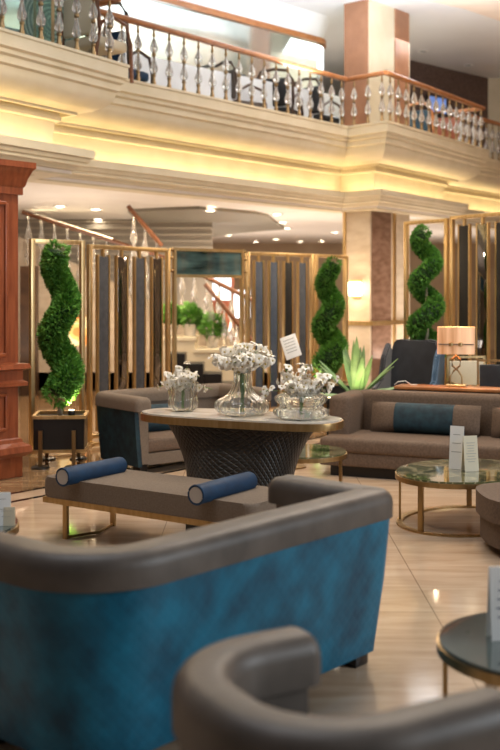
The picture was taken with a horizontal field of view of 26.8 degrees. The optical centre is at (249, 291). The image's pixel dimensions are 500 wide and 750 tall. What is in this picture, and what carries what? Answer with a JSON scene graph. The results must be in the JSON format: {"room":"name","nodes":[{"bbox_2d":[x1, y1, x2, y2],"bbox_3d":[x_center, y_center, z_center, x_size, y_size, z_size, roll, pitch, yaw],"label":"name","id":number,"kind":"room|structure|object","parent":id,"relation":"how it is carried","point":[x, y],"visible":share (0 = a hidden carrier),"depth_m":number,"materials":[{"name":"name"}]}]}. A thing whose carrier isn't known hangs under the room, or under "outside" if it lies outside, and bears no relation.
{"room":"hotel lobby","nodes":[
{"label":"hotel lobby","id":0,"kind":"room"},
{"bbox_2d":[69,315,85,346],"bbox_3d":[-2.648,0.970,15.825,0.500,1.260,0.100,0,0,0],"label":"lamp","id":1,"kind":"object","parent":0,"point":[74,333],"visible":0.12,"depth_m":15.78,"materials":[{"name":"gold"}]},
{"bbox_2d":[18,219,212,315],"bbox_3d":[-3.300,0.100,19.600,5.200,3.000,0.100,0,0,0],"label":"wall","id":2,"kind":"structure","parent":0,"point":[200,282],"depth_m":19.55,"materials":[{"name":"beige"}]},
{"bbox_2d":[18,221,211,273],"bbox_3d":[-3.300,-0.830,19.530,5.200,0.990,0.060,0,0,0],"label":"trim","id":3,"kind":"structure","parent":2,"relation":"attached to","point":[18,221],"depth_m":19.50,"materials":[{"name":"beige"}]},
{"bbox_2d":[163,335,233,386],"bbox_3d":[-0.754,1.137,16.100,1.122,0.925,0.950,0,0,0],"label":"wall","id":4,"kind":"structure","parent":0,"point":[189,344],"depth_m":15.65,"materials":[{"name":"beige paint"}]},
{"bbox_2d":[163,300,182,335],"bbox_3d":[-1.218,0.394,16.100,0.466,0.552,0.454,0,0,0],"label":"potted plant","id":5,"kind":"object","parent":4,"relation":"on","point":[178,311],"visible":0.27,"depth_m":16.03,"materials":[{"name":"green plant"}]},
{"bbox_2d":[177,301,203,335],"bbox_3d":[-0.917,0.397,16.095,0.451,0.545,0.452,0,0,33],"label":"potted plant","id":6,"kind":"object","parent":4,"relation":"on","point":[193,313],"visible":1,"depth_m":16.01,"materials":[{"name":"green plant"}]},
{"bbox_2d":[196,311,227,347],"bbox_3d":[-0.587,0.568,16.093,0.506,0.563,0.494,0,0,0],"label":"potted plant","id":7,"kind":"object","parent":4,"relation":"on","point":[203,322],"visible":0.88,"depth_m":16.02,"materials":[{"name":"green plant"}]},
{"bbox_2d":[171,352,232,383],"bbox_3d":[-0.653,1.230,14.900,1.022,0.740,0.500,0,0,0],"label":"steps","id":8,"kind":"structure","parent":0,"point":[206,377],"depth_m":14.65,"materials":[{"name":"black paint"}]},
{"bbox_2d":[128,206,284,235],"bbox_3d":[-0.842,-1.325,22.138,3.138,0.049,11.312,0,0,0],"label":"ceiling","id":9,"kind":"structure","parent":0,"point":[225,221],"depth_m":18.57,"materials":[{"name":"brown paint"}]},
{"bbox_2d":[213,278,233,339],"bbox_3d":[-0.850,0.400,20.200,1.100,2.400,0.150,0,0,0],"label":"wall","id":10,"kind":"structure","parent":0,"point":[226,302],"depth_m":20.12,"materials":[{"name":"white paint"}]},
{"bbox_2d":[213,278,230,299],"bbox_3d":[-0.552,-0.057,20.000,0.381,0.419,0.050,0,0,0],"label":"window","id":11,"kind":"structure","parent":10,"relation":"in","point":[225,294],"depth_m":19.98,"materials":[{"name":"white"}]},
{"bbox_2d":[234,290,244,317],"bbox_3d":[-0.152,0.229,20.000,0.305,0.533,0.050,0,0,0],"label":"window","id":12,"kind":"structure","parent":10,"relation":"in","point":[236,297],"depth_m":19.98,"materials":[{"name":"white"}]},
{"bbox_2d":[125,52,340,123],"bbox_3d":[-0.567,-2.940,16.106,1.005,0.880,7.645,0,0,36],"label":"wall","id":13,"kind":"structure","parent":0,"point":[161,78],"depth_m":16.01,"materials":[{"name":"white paint"}]},
{"bbox_2d":[96,0,325,87],"bbox_3d":[-0.920,-3.460,16.211,0.924,1.920,7.336,0,0,38],"label":"window","id":14,"kind":"structure","parent":13,"relation":"in","point":[271,43],"depth_m":16.56,"materials":[{"name":"clear glass"}]},
{"bbox_2d":[0,27,499,229],"bbox_3d":[1.664,-1.975,17.041,1.935,1.290,25.153,0,0,36],"label":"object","id":15,"kind":"structure","parent":13,"relation":"attached to","point":[62,107],"depth_m":14.49,"materials":[{"name":"beige paint"}]},
{"bbox_2d":[0,0,120,59],"bbox_3d":[-2.485,-3.015,10.537,0.102,0.790,3.671,0,0,32],"label":"balustrade","id":16,"kind":"object","parent":15,"relation":"on","point":[76,6],"visible":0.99,"depth_m":11.44,"materials":[{"name":"clear glass"}]},
{"bbox_2d":[89,0,120,55],"bbox_3d":[-1.743,-3.015,12.283,0.589,0.790,0.101,0,0,40],"label":"balustrade","id":17,"kind":"object","parent":15,"relation":"on","point":[102,2],"visible":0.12,"depth_m":12.18,"materials":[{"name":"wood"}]},
{"bbox_2d":[85,8,347,124],"bbox_3d":[-0.215,-3.015,14.594,0.103,0.790,5.514,0,0,40],"label":"balustrade","id":18,"kind":"object","parent":15,"relation":"on","point":[155,27],"visible":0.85,"depth_m":14.43,"materials":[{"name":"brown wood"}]},
{"bbox_2d":[347,70,385,124],"bbox_3d":[1.815,-3.015,16.439,0.102,0.790,0.785,0,0,-44],"label":"balustrade","id":19,"kind":"object","parent":15,"relation":"on","point":[382,73],"visible":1,"depth_m":16.39,"materials":[{"name":"brown wood"}]},
{"bbox_2d":[386,70,484,147],"bbox_3d":[3.191,-3.015,17.753,0.102,0.790,3.877,0,0,35],"label":"balustrade","id":20,"kind":"object","parent":15,"relation":"on","point":[389,74],"visible":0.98,"depth_m":17.62,"materials":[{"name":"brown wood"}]},
{"bbox_2d":[458,108,483,143],"bbox_3d":[4.083,-3.015,19.521,0.546,0.790,0.101,0,0,40],"label":"balustrade","id":21,"kind":"object","parent":15,"relation":"on","point":[471,109],"visible":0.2,"depth_m":19.52,"materials":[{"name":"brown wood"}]},
{"bbox_2d":[458,113,499,160],"bbox_3d":[5.143,-3.015,21.304,0.102,0.790,4.100,0,0,38],"label":"balustrade","id":22,"kind":"object","parent":15,"relation":"on","point":[486,133],"visible":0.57,"depth_m":20.69,"materials":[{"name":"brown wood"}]},
{"bbox_2d":[0,350,499,749],"bbox_3d":[0.000,1.650,13.000,30.000,0.100,34.000,0,0,0],"label":"floor","id":23,"kind":"structure","parent":0,"point":[430,582],"depth_m":6.19,"materials":[{"name":"tile"}]},
{"bbox_2d":[0,517,18,534],"bbox_3d":[-1.600,1.400,5.420,0.800,0.400,0.800,0,0,0],"label":"coffee table","id":24,"kind":"object","parent":23,"relation":"on","point":[9,529],"visible":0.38,"depth_m":5.37,"materials":[{"name":"gold glass"}]},
{"bbox_2d":[0,492,10,525],"bbox_3d":[-1.276,1.115,5.399,0.090,0.169,0.044,0,0,-6],"label":"menu card","id":25,"kind":"object","parent":24,"relation":"on","point":[5,497],"visible":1,"depth_m":5.39,"materials":[{"name":"white paper"}]},
{"bbox_2d":[2,507,15,525],"bbox_3d":[-1.252,1.152,5.391,0.090,0.095,0.026,0,0,0],"label":"menu card","id":26,"kind":"object","parent":24,"relation":"on","point":[8,516],"visible":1,"depth_m":5.38,"materials":[{"name":"beige paper"}]},
{"bbox_2d":[0,159,35,479],"bbox_3d":[-2.650,0.240,8.734,0.740,2.720,1.600,0,0,40],"label":"tall cabinet","id":27,"kind":"object","parent":23,"relation":"on","point":[14,175],"visible":1,"depth_m":9.00,"materials":[{"name":"brown wood"}]},
{"bbox_2d":[20,266,38,395],"bbox_3d":[-3.425,0.600,16.300,0.250,2.000,0.200,0,0,0],"label":"post","id":28,"kind":"object","parent":23,"relation":"on","point":[24,270],"visible":0.71,"depth_m":16.20,"materials":[{"name":"brown wood"}]},
{"bbox_2d":[31,410,88,469],"bbox_3d":[-1.763,1.365,9.800,0.490,0.470,0.690,0,0,-5],"label":"planter box","id":29,"kind":"object","parent":23,"relation":"on","point":[52,432],"visible":0.89,"depth_m":9.59,"materials":[{"name":"black paint"}]},
{"bbox_2d":[35,238,85,415],"bbox_3d":[-1.768,0.322,9.794,0.472,1.656,0.489,0,0,7],"label":"spiral topiary","id":30,"kind":"object","parent":29,"relation":"on","point":[65,380],"visible":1,"depth_m":9.70,"materials":[{"name":"green plant"}]},
{"bbox_2d":[68,409,74,414],"bbox_3d":[-1.643,1.116,9.670,0.070,0.064,0.070,0,0,0],"label":"uplight","id":31,"kind":"object","parent":29,"relation":"on","point":[71,411],"visible":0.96,"depth_m":9.64,"materials":[{"name":"black paint"}]},
{"bbox_2d":[29,239,91,453],"bbox_3d":[-1.950,0.535,10.640,0.725,2.130,0.160,0,0,-42],"label":"screen frame","id":32,"kind":"object","parent":23,"relation":"on","point":[32,242],"visible":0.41,"depth_m":10.44,"materials":[{"name":"gold metal"}]},
{"bbox_2d":[86,244,170,444],"bbox_3d":[-1.315,0.550,11.550,0.160,2.100,1.434,0,0,35],"label":"slatted screen","id":33,"kind":"object","parent":23,"relation":"on","point":[102,263],"visible":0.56,"depth_m":11.45,"materials":[{"name":"gold metal"}]},
{"bbox_2d":[18,236,281,390],"bbox_3d":[-1.675,0.350,17.875,4.450,2.500,1.750,0,0,0],"label":"staircase","id":34,"kind":"structure","parent":23,"relation":"on","point":[44,296],"depth_m":17.00,"materials":[{"name":"white stone"}]},
{"bbox_2d":[21,210,164,307],"bbox_3d":[-2.519,-0.501,16.900,2.323,1.640,0.120,0,0,0],"label":"stair railing","id":35,"kind":"object","parent":34,"relation":"attached to","point":[28,235],"visible":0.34,"depth_m":16.87,"materials":[{"name":"brown wood"}]},
{"bbox_2d":[126,205,163,277],"bbox_3d":[-1.600,-0.618,16.000,0.571,1.431,0.120,0,0,0],"label":"stair railing","id":36,"kind":"object","parent":34,"relation":"attached to","point":[133,235],"visible":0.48,"depth_m":15.97,"materials":[{"name":"brown wood"}]},
{"bbox_2d":[178,277,251,345],"bbox_3d":[-0.496,0.274,16.800,1.407,1.570,0.120,0,0,0],"label":"stair railing","id":37,"kind":"object","parent":34,"relation":"attached to","point":[182,288],"visible":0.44,"depth_m":16.77,"materials":[{"name":"brown wood"}]},
{"bbox_2d":[43,469,275,539],"bbox_3d":[-0.526,1.404,6.633,1.660,0.392,0.520,0,0,34],"label":"bench","id":38,"kind":"object","parent":23,"relation":"on","point":[158,496],"visible":0.5,"depth_m":6.48,"materials":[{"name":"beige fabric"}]},
{"bbox_2d":[55,457,126,486],"bbox_3d":[-1.027,1.168,6.856,0.122,0.122,0.569,0,0,34],"label":"bolster","id":39,"kind":"object","parent":38,"relation":"on","point":[70,475],"visible":1,"depth_m":6.76,"materials":[{"name":"blue fabric"}]},
{"bbox_2d":[188,472,256,505],"bbox_3d":[-0.155,1.168,6.271,0.122,0.122,0.569,0,0,34],"label":"bolster","id":40,"kind":"object","parent":38,"relation":"on","point":[198,494],"visible":1,"depth_m":6.17,"materials":[{"name":"blue fabric"}]},
{"bbox_2d":[95,383,270,471],"bbox_3d":[-0.633,1.260,9.903,1.580,0.680,0.868,0,0,-39],"label":"loveseat","id":41,"kind":"object","parent":23,"relation":"on","point":[121,431],"visible":0.56,"depth_m":9.38,"materials":[{"name":"teal fabric"}]},
{"bbox_2d":[148,403,170,431],"bbox_3d":[-0.854,1.166,9.772,0.520,0.239,0.151,0,0,-38],"label":"cushion","id":42,"kind":"object","parent":41,"relation":"on","point":[151,426],"visible":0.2,"depth_m":9.72,"materials":[{"name":"teal fabric"}]},
{"bbox_2d":[148,430,179,452],"bbox_3d":[-0.599,1.355,9.860,1.262,0.129,0.656,0,0,-38],"label":"seat cushion","id":43,"kind":"object","parent":41,"relation":"on","point":[162,441],"depth_m":9.35,"materials":[{"name":"brown fabric"}]},
{"bbox_2d":[0,474,392,749],"bbox_3d":[-0.190,1.220,4.052,1.836,0.760,0.817,0,0,-41],"label":"loveseat","id":44,"kind":"object","parent":23,"relation":"on","point":[94,641],"visible":0.84,"depth_m":3.51,"materials":[{"name":"blue fabric"}]},
{"bbox_2d":[169,247,246,373],"bbox_3d":[-0.494,0.540,12.625,1.143,2.120,0.057,0,0,-39],"label":"screen","id":45,"kind":"object","parent":23,"relation":"on","point":[186,262],"visible":0.86,"depth_m":12.57,"materials":[{"name":"gold metal"}]},
{"bbox_2d":[203,283,251,383],"bbox_3d":[-0.297,0.724,16.000,0.831,1.736,0.120,0,0,0],"label":"stair railing","id":46,"kind":"object","parent":23,"relation":"on","point":[224,331],"visible":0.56,"depth_m":15.97,"materials":[{"name":"brown wood"}]},
{"bbox_2d":[140,408,343,486],"bbox_3d":[-0.075,1.224,7.260,1.490,0.752,0.560,0,0,25],"label":"table","id":47,"kind":"object","parent":23,"relation":"on","point":[213,445],"visible":0.57,"depth_m":7.06,"materials":[{"name":"white stone"}]},
{"bbox_2d":[168,382,198,411],"bbox_3d":[-0.477,0.746,7.482,0.224,0.205,0.228,0,0,-13],"label":"glass vase","id":48,"kind":"object","parent":47,"relation":"on","point":[182,396],"visible":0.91,"depth_m":7.39,"materials":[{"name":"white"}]},
{"bbox_2d":[157,361,210,392],"bbox_3d":[-0.465,0.661,7.479,0.379,0.328,0.200,0,0,-16],"label":"bouquet","id":49,"kind":"object","parent":48,"relation":"in","point":[180,375],"visible":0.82,"depth_m":7.46,"materials":[{"name":"white plant"}]},
{"bbox_2d":[214,369,269,415],"bbox_3d":[-0.055,0.663,7.251,0.383,0.370,0.383,0,0,0],"label":"glass vase","id":50,"kind":"object","parent":47,"relation":"on","point":[241,400],"visible":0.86,"depth_m":7.15,"materials":[{"name":"white"}]},
{"bbox_2d":[208,341,275,372],"bbox_3d":[-0.053,0.585,7.249,0.454,0.480,0.349,0,0,-15],"label":"bouquet","id":51,"kind":"object","parent":50,"relation":"in","point":[242,358],"visible":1,"depth_m":7.18,"materials":[{"name":"white plant"}]},
{"bbox_2d":[273,392,329,420],"bbox_3d":[0.344,0.758,7.041,0.379,0.180,0.374,0,0,40],"label":"glass vase","id":52,"kind":"object","parent":47,"relation":"on","point":[308,406],"visible":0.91,"depth_m":6.91,"materials":[{"name":"white"}]},
{"bbox_2d":[259,362,338,398],"bbox_3d":[0.330,0.650,7.037,0.522,0.349,0.249,0,0,15],"label":"bouquet","id":53,"kind":"object","parent":52,"relation":"in","point":[302,383],"visible":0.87,"depth_m":7.01,"materials":[{"name":"white plant"}]},
{"bbox_2d":[245,252,313,411],"bbox_3d":[0.389,0.550,13.400,1.282,2.100,0.160,0,0,-42],"label":"slatted screen","id":54,"kind":"object","parent":23,"relation":"on","point":[257,267],"visible":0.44,"depth_m":13.32,"materials":[{"name":"gold metal"}]},
{"bbox_2d":[280,333,305,468],"bbox_3d":[0.375,0.989,9.600,0.280,1.223,0.280,0,0,9],"label":"sign stand","id":55,"kind":"object","parent":23,"relation":"on","point":[290,345],"visible":0.68,"depth_m":9.57,"materials":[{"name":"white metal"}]},
{"bbox_2d":[297,444,346,481],"bbox_3d":[0.400,1.420,8.220,0.720,0.360,0.720,0,0,0],"label":"side table","id":56,"kind":"object","parent":23,"relation":"on","point":[311,453],"visible":0.31,"depth_m":8.06,"materials":[{"name":"green stone"}]},
{"bbox_2d":[314,254,347,380],"bbox_3d":[1.094,0.550,14.125,0.160,2.100,0.820,0,0,41],"label":"screen frame","id":57,"kind":"object","parent":23,"relation":"on","point":[316,256],"visible":0.28,"depth_m":14.35,"materials":[{"name":"gold metal"}]},
{"bbox_2d":[320,380,349,407],"bbox_3d":[0.993,1.365,13.200,0.550,0.470,0.690,0,0,-17],"label":"planter box","id":58,"kind":"object","parent":23,"relation":"on","point":[336,389],"visible":0.02,"depth_m":13.00,"materials":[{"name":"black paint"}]},
{"bbox_2d":[310,255,348,381],"bbox_3d":[0.997,0.344,13.194,0.523,1.614,0.529,0,0,21],"label":"spiral topiary","id":59,"kind":"object","parent":58,"relation":"on","point":[331,341],"visible":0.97,"depth_m":13.09,"materials":[{"name":"green plant"}]},
{"bbox_2d":[171,626,499,749],"bbox_3d":[0.193,1.250,2.460,0.813,0.700,0.691,0,0,41],"label":"armchair","id":60,"kind":"object","parent":23,"relation":"on","point":[248,691],"visible":1,"depth_m":2.29,"materials":[{"name":"brown leather"}]},
{"bbox_2d":[319,336,397,395],"bbox_3d":[1.041,1.016,10.465,1.071,1.168,0.643,0,0,0],"label":"agave","id":61,"kind":"object","parent":23,"relation":"on","point":[357,375],"visible":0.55,"depth_m":10.38,"materials":[{"name":"green plant"}]},
{"bbox_2d":[372,339,444,389],"bbox_3d":[1.666,1.054,11.030,0.640,1.092,0.649,0,0,26],"label":"chair","id":62,"kind":"object","parent":23,"relation":"on","point":[418,362],"visible":0.43,"depth_m":11.21,"materials":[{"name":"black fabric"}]},
{"bbox_2d":[320,389,499,479],"bbox_3d":[2.153,1.255,8.960,3.000,0.690,0.900,0,0,23],"label":"sofa","id":63,"kind":"object","parent":23,"relation":"on","point":[370,454],"visible":0.6,"depth_m":9.11,"materials":[{"name":"brown fabric"}]},
{"bbox_2d":[320,429,449,458],"bbox_3d":[1.300,1.325,9.191,1.242,0.130,0.660,0,0,23],"label":"seat cushion","id":64,"kind":"object","parent":63,"relation":"on","point":[358,443],"depth_m":8.97,"materials":[{"name":"brown fabric"}]},
{"bbox_2d":[370,401,480,436],"bbox_3d":[1.554,1.125,9.341,0.980,0.260,0.178,0,0,23],"label":"cushion","id":65,"kind":"object","parent":63,"relation":"on","point":[423,418],"visible":0.97,"depth_m":9.28,"materials":[{"name":"brown fabric"}]},
{"bbox_2d":[477,436,499,459],"bbox_3d":[2.451,1.325,8.703,1.242,0.130,0.660,0,0,23],"label":"seat cushion","id":66,"kind":"object","parent":63,"relation":"on","point":[488,446],"depth_m":8.59,"materials":[{"name":"brown fabric"}]},
{"bbox_2d":[491,406,499,437],"bbox_3d":[2.548,1.125,8.919,0.980,0.260,0.178,0,0,23],"label":"cushion","id":67,"kind":"object","parent":63,"relation":"on","point":[495,428],"visible":1,"depth_m":9.07,"materials":[{"name":"brown fabric"}]},
{"bbox_2d":[404,218,448,384],"bbox_3d":[2.129,0.365,12.700,0.160,2.470,0.827,0,0,-35],"label":"screen frame","id":68,"kind":"object","parent":23,"relation":"on","point":[445,221],"visible":0.41,"depth_m":12.60,"materials":[{"name":"gold metal"}]},
{"bbox_2d":[394,384,499,393],"bbox_3d":[2.330,1.243,9.634,2.000,0.716,0.280,0,0,23],"label":"table","id":69,"kind":"object","parent":23,"relation":"on","point":[404,387],"visible":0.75,"depth_m":9.73,"materials":[{"name":"brown wood"}]},
{"bbox_2d":[437,326,474,386],"bbox_3d":[1.922,0.605,9.791,0.342,0.557,0.222,0,0,12],"label":"table lamp","id":70,"kind":"object","parent":69,"relation":"on","point":[450,340],"visible":1,"depth_m":9.72,"materials":[{"name":"beige fabric"}]},
{"bbox_2d":[395,459,499,537],"bbox_3d":[1.500,1.420,7.330,1.100,0.360,0.880,0,0,-45],"label":"coffee table","id":71,"kind":"object","parent":23,"relation":"on","point":[437,474],"visible":0.82,"depth_m":7.09,"materials":[{"name":"green stone"}]},
{"bbox_2d":[449,426,464,469],"bbox_3d":[1.456,1.090,7.374,0.100,0.298,0.075,0,0,29],"label":"menu card","id":72,"kind":"object","parent":71,"relation":"on","point":[457,433],"visible":0.96,"depth_m":7.36,"materials":[{"name":"white paper"}]},
{"bbox_2d":[461,435,478,471],"bbox_3d":[1.524,1.117,7.274,0.105,0.244,0.062,0,0,-14],"label":"menu card","id":73,"kind":"object","parent":71,"relation":"on","point":[469,463],"visible":1,"depth_m":7.26,"materials":[{"name":"beige paper"}]},
{"bbox_2d":[446,356,485,384],"bbox_3d":[2.315,1.139,10.951,0.422,0.921,0.424,0,0,-6],"label":"dining chair","id":74,"kind":"object","parent":23,"relation":"on","point":[468,369],"visible":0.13,"depth_m":11.12,"materials":[{"name":"gold metal"}]},
{"bbox_2d":[437,612,499,695],"bbox_3d":[1.010,1.400,3.600,0.730,0.400,0.730,0,0,0],"label":"coffee table","id":75,"kind":"object","parent":23,"relation":"on","point":[463,645],"visible":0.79,"depth_m":3.54,"materials":[{"name":"grey glass"}]},
{"bbox_2d":[486,566,499,640],"bbox_3d":[0.896,1.075,3.641,0.140,0.249,0.063,0,0,-6],"label":"menu card","id":76,"kind":"object","parent":75,"relation":"on","point":[493,601],"visible":1,"depth_m":3.62,"materials":[{"name":"white paper"}]},
{"bbox_2d":[450,212,499,385],"bbox_3d":[2.799,0.355,11.650,0.160,2.490,1.743,0,0,-32],"label":"slatted screen","id":77,"kind":"object","parent":23,"relation":"on","point":[482,230],"visible":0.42,"depth_m":11.97,"materials":[{"name":"gold metal"}]},
{"bbox_2d":[476,483,499,548],"bbox_3d":[1.795,1.424,6.519,0.740,0.352,0.740,0,0,0],"label":"ottoman","id":78,"kind":"object","parent":23,"relation":"on","point":[488,494],"visible":1,"depth_m":6.40,"materials":[{"name":"brown fabric"}]},
{"bbox_2d":[476,483,499,524],"bbox_3d":[1.795,1.317,6.519,0.740,0.137,0.740,0,0,0],"label":"seat cushion","id":79,"kind":"object","parent":78,"relation":"on","point":[488,494],"depth_m":6.42,"materials":[{"name":"brown fabric"}]},
{"bbox_2d":[477,359,499,386],"bbox_3d":[2.455,1.139,10.351,0.422,0.921,0.424,0,0,11],"label":"dining chair","id":80,"kind":"object","parent":23,"relation":"on","point":[487,375],"visible":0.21,"depth_m":10.54,"materials":[{"name":"gold metal"}]},
{"bbox_3d":[1.970,1.365,11.750,0.550,0.470,0.690,0,0,17],"label":"planter box","id":81,"kind":"object","parent":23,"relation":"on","visible":0},
{"bbox_2d":[405,223,446,356],"bbox_3d":[1.964,0.191,11.745,0.510,1.919,0.513,0,0,-4],"label":"spiral topiary","id":82,"kind":"object","parent":81,"relation":"on","point":[419,326],"visible":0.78,"depth_m":11.67,"materials":[{"name":"green plant"}]},
{"bbox_2d":[18,166,494,242],"bbox_3d":[-4.560,-1.400,20.967,16.986,0.100,27.003,0,0,40],"label":"ceiling","id":83,"kind":"structure","parent":0,"point":[308,226],"depth_m":17.14,"materials":[{"name":"white paint"}]},
{"bbox_2d":[213,243,494,349],"bbox_3d":[0.000,0.100,29.100,34.000,3.000,0.200,0,0,0],"label":"wall","id":84,"kind":"structure","parent":0,"point":[304,248],"depth_m":29.00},
{"bbox_2d":[346,0,409,388],"bbox_3d":[2.171,-1.600,17.841,0.500,6.400,1.250,0,0,40],"label":"column","id":85,"kind":"structure","parent":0,"point":[358,224],"depth_m":17.41,"materials":[{"name":"beige stone"}]},
{"bbox_2d":[343,212,345,379],"bbox_3d":[1.575,0.125,17.504,0.050,2.950,0.030,0,0,40],"label":"trim","id":86,"kind":"structure","parent":85,"relation":"attached to","point":[344,213],"depth_m":17.50,"materials":[{"name":"gold metal"}]},
{"bbox_2d":[348,280,362,297],"bbox_3d":[1.711,-0.050,17.284,0.300,0.300,0.165,0,0,40],"label":"wall sconce","id":87,"kind":"object","parent":85,"relation":"attached to","point":[354,287],"visible":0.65,"depth_m":17.19,"materials":[{"name":"white glass"}]},
{"bbox_2d":[344,0,367,125],"bbox_3d":[1.755,-3.675,17.361,0.470,2.250,0.020,0,0,40],"label":"trim","id":88,"kind":"structure","parent":85,"relation":"attached to","point":[355,13],"depth_m":17.34,"materials":[{"name":"brown wood"}]},
{"bbox_2d":[342,321,369,325],"bbox_3d":[1.760,0.515,17.344,0.540,0.070,0.040,0,0,40],"label":"trim","id":89,"kind":"structure","parent":85,"relation":"attached to","point":[364,323],"depth_m":17.30,"materials":[{"name":"gold metal"}]},
{"bbox_2d":[371,211,390,388],"bbox_3d":[2.184,0.125,17.448,0.020,2.950,0.580,0,0,40],"label":"trim","id":90,"kind":"structure","parent":85,"relation":"attached to","point":[380,221],"depth_m":17.41,"materials":[{"name":"brown stone"}]},
{"bbox_2d":[370,320,403,325],"bbox_3d":[2.383,0.515,17.666,0.050,0.070,1.290,0,0,40],"label":"trim","id":91,"kind":"structure","parent":85,"relation":"attached to","point":[392,322],"depth_m":17.52,"materials":[{"name":"gold metal"}]},
{"bbox_2d":[393,213,395,343],"bbox_3d":[2.442,0.125,17.753,0.030,2.950,0.060,0,0,40],"label":"trim","id":92,"kind":"structure","parent":85,"relation":"attached to","point":[394,214],"depth_m":17.73,"materials":[{"name":"gold metal"}]},
{"bbox_2d":[394,8,408,125],"bbox_3d":[2.595,-3.675,17.945,0.020,2.250,0.450,0,0,40],"label":"trim","id":93,"kind":"structure","parent":85,"relation":"attached to","point":[401,19],"depth_m":17.92,"materials":[{"name":"brown wood"}]},
{"bbox_2d":[274,0,499,118],"bbox_3d":[0.000,-4.900,24.000,34.000,0.200,22.000,0,0,0],"label":"ceiling","id":94,"kind":"structure","parent":0,"point":[453,38],"depth_m":19.73,"materials":[{"name":"white paint"}]},
{"bbox_2d":[182,0,329,38],"bbox_3d":[-0.913,-4.610,16.238,1.030,0.420,7.405,0,0,38],"label":"trim","id":95,"kind":"structure","parent":94,"relation":"attached to","point":[272,12],"depth_m":17.41,"materials":[{"name":"white paint"}]},
{"bbox_2d":[410,60,487,147],"bbox_3d":[3.778,-3.650,22.348,3.930,2.300,0.300,0,0,-42],"label":"brick wall","id":96,"kind":"structure","parent":0,"point":[470,87],"depth_m":22.68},
{"bbox_2d":[426,95,445,115],"bbox_3d":[3.947,-3.950,22.212,0.620,0.380,0.068,0,0,-42],"label":"television","id":97,"kind":"object","parent":96,"relation":"attached to","point":[432,97],"visible":0.48,"depth_m":22.20,"materials":[{"name":"black paint"}]},
{"bbox_2d":[428,0,499,20],"bbox_3d":[4.835,-4.750,15.156,8.330,0.100,10.312,0,0,0],"label":"ceiling","id":98,"kind":"structure","parent":0,"point":[488,8],"depth_m":17.23,"materials":[{"name":"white paint"}]},
{"bbox_2d":[488,78,499,159],"bbox_3d":[6.838,-3.650,23.651,3.000,2.300,0.200,0,0,0],"label":"wall","id":99,"kind":"structure","parent":0,"point":[493,83],"depth_m":23.55,"materials":[{"name":"paint"}]},
{"bbox_3d":[-5.330,-2.400,21.765,28.754,0.200,30.040,0,0,0],"label":"floor","id":100,"kind":"structure","parent":0,"visible":0},
{"bbox_2d":[4,0,53,41],"bbox_3d":[-2.561,-3.440,11.900,0.700,1.880,0.100,0,0,-14],"label":"glass screen","id":101,"kind":"object","parent":100,"relation":"on","point":[11,22],"visible":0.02,"depth_m":11.91,"materials":[{"name":"green glass"}]},
{"bbox_2d":[54,0,85,45],"bbox_3d":[-2.247,-3.440,12.550,0.700,1.880,0.100,0,0,-14],"label":"glass screen","id":102,"kind":"object","parent":100,"relation":"on","point":[55,7],"visible":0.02,"depth_m":12.52,"materials":[{"name":"green"}]},
{"bbox_2d":[61,0,133,82],"bbox_3d":[-1.851,-3.050,12.476,0.671,1.112,0.707,0,0,37],"label":"lounge chair","id":103,"kind":"object","parent":100,"relation":"on","point":[67,16],"visible":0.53,"depth_m":12.32,"materials":[{"name":"brown wood"}]},
{"bbox_2d":[111,2,151,83],"bbox_3d":[-1.746,-3.175,14.175,0.672,1.362,0.707,0,0,31],"label":"lounge chair","id":104,"kind":"object","parent":100,"relation":"on","point":[144,77],"visible":0.16,"depth_m":13.89,"materials":[{"name":"brown wood"}]},
{"bbox_2d":[216,61,266,107],"bbox_3d":[-0.182,-3.050,16.583,0.707,1.112,0.671,0,0,-36],"label":"lounge chair","id":105,"kind":"object","parent":100,"relation":"on","point":[234,74],"visible":0.3,"depth_m":16.25,"materials":[{"name":"brown wood"}]},
{"bbox_2d":[256,68,303,115],"bbox_3d":[0.481,-3.050,17.172,0.671,1.112,0.707,0,0,20],"label":"lounge chair","id":106,"kind":"object","parent":100,"relation":"on","point":[281,86],"visible":0.24,"depth_m":16.87,"materials":[{"name":"brown wood"}]},
{"bbox_2d":[294,77,343,123],"bbox_3d":[1.139,-3.050,17.878,0.671,1.112,0.707,0,0,42],"label":"lounge chair","id":107,"kind":"object","parent":100,"relation":"on","point":[315,95],"visible":0.28,"depth_m":17.57,"materials":[{"name":"brown wood"}]},
{"bbox_2d":[410,102,446,136],"bbox_3d":[3.349,-3.050,20.176,0.671,1.112,0.707,0,0,37],"label":"lounge chair","id":108,"kind":"object","parent":100,"relation":"on","point":[425,112],"visible":0.07,"depth_m":19.88,"materials":[{"name":"brown wood"}]},
{"bbox_2d":[434,109,470,141],"bbox_3d":[4.027,-3.050,20.973,0.671,1.112,0.707,0,0,25],"label":"lounge chair","id":109,"kind":"object","parent":100,"relation":"on","point":[453,120],"visible":0.06,"depth_m":20.70,"materials":[{"name":"brown wood"}]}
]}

